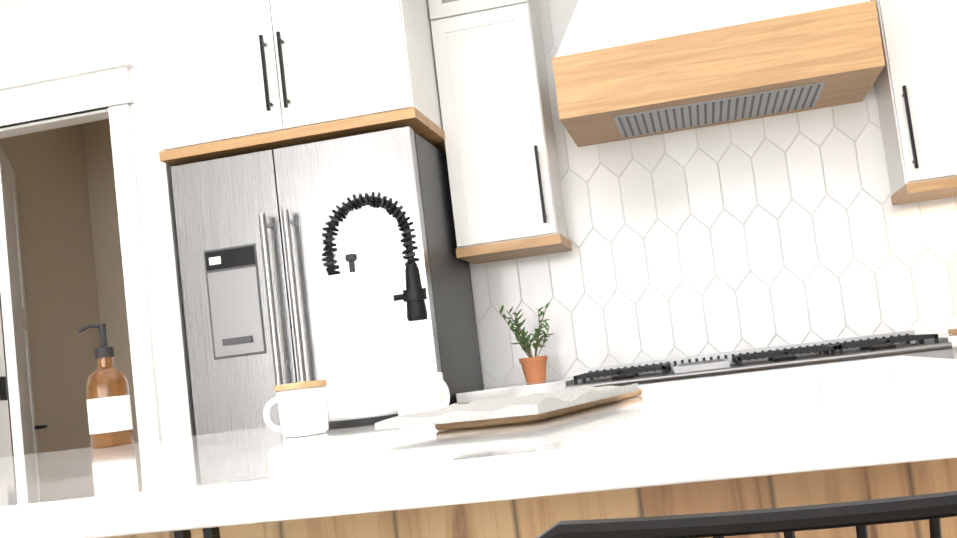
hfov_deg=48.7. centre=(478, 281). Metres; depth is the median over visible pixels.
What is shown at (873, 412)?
island countertop
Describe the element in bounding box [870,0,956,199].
upper cabinet
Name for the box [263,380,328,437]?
mug
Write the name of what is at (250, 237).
refrigerator
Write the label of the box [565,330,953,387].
range
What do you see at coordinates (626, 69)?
wood range hood
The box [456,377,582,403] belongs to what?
countertop
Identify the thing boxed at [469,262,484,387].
wall
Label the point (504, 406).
linen towel
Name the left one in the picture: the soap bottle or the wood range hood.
the soap bottle
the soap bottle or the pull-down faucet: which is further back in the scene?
the soap bottle
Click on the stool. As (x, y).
(933, 508)
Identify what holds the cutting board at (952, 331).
on the countertop at (943, 338)
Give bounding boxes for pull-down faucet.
[322,192,427,320]
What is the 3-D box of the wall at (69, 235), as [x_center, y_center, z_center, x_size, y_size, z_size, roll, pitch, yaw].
[-1.863,0.095,4.416,1.080,3.000,0.101,-8,-5,12]
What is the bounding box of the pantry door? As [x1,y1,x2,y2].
[0,145,47,455]
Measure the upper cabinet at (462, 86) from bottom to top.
1.476 m
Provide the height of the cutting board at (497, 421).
0.012 m
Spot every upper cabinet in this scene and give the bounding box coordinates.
[146,0,445,163]
[430,0,570,259]
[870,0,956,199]
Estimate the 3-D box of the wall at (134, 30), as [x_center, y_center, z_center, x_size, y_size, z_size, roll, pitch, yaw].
[-1.157,0.060,5.007,0.060,3.000,1.550,-8,-5,12]
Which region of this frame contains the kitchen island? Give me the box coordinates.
[107,458,956,537]
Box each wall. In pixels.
[0,0,138,455]
[120,0,195,438]
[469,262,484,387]
[470,0,956,387]
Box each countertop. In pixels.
[0,356,956,537]
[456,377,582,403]
[916,334,956,347]
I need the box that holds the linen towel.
[374,383,638,429]
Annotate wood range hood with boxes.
[552,0,884,146]
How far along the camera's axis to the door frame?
4.30 m
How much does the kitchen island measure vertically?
0.890 m
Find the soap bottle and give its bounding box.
[78,323,133,448]
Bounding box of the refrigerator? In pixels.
[171,126,483,434]
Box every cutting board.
[435,388,641,430]
[948,328,956,333]
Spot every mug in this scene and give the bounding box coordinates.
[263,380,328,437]
[393,372,449,415]
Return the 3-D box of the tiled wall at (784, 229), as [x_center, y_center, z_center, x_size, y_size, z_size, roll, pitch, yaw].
[1.338,-0.737,4.481,2.946,2.096,0.007,-8,-5,12]
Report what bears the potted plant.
on the countertop at (512, 390)
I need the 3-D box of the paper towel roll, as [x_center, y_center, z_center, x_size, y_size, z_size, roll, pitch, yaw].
[-0.235,0.110,2.093,0.170,0.338,0.170,-8,-5,12]
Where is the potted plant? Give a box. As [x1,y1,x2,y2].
[499,303,552,382]
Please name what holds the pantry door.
in the wall at (69, 235)
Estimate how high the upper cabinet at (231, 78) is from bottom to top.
0.976 m
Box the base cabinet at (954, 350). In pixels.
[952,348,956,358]
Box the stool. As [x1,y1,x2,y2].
[536,491,956,537]
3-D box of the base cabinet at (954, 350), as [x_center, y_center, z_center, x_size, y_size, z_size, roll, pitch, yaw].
[1.918,0.670,3.949,0.310,0.889,0.638,-8,-5,12]
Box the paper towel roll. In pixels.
[316,253,401,428]
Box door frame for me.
[0,56,161,456]

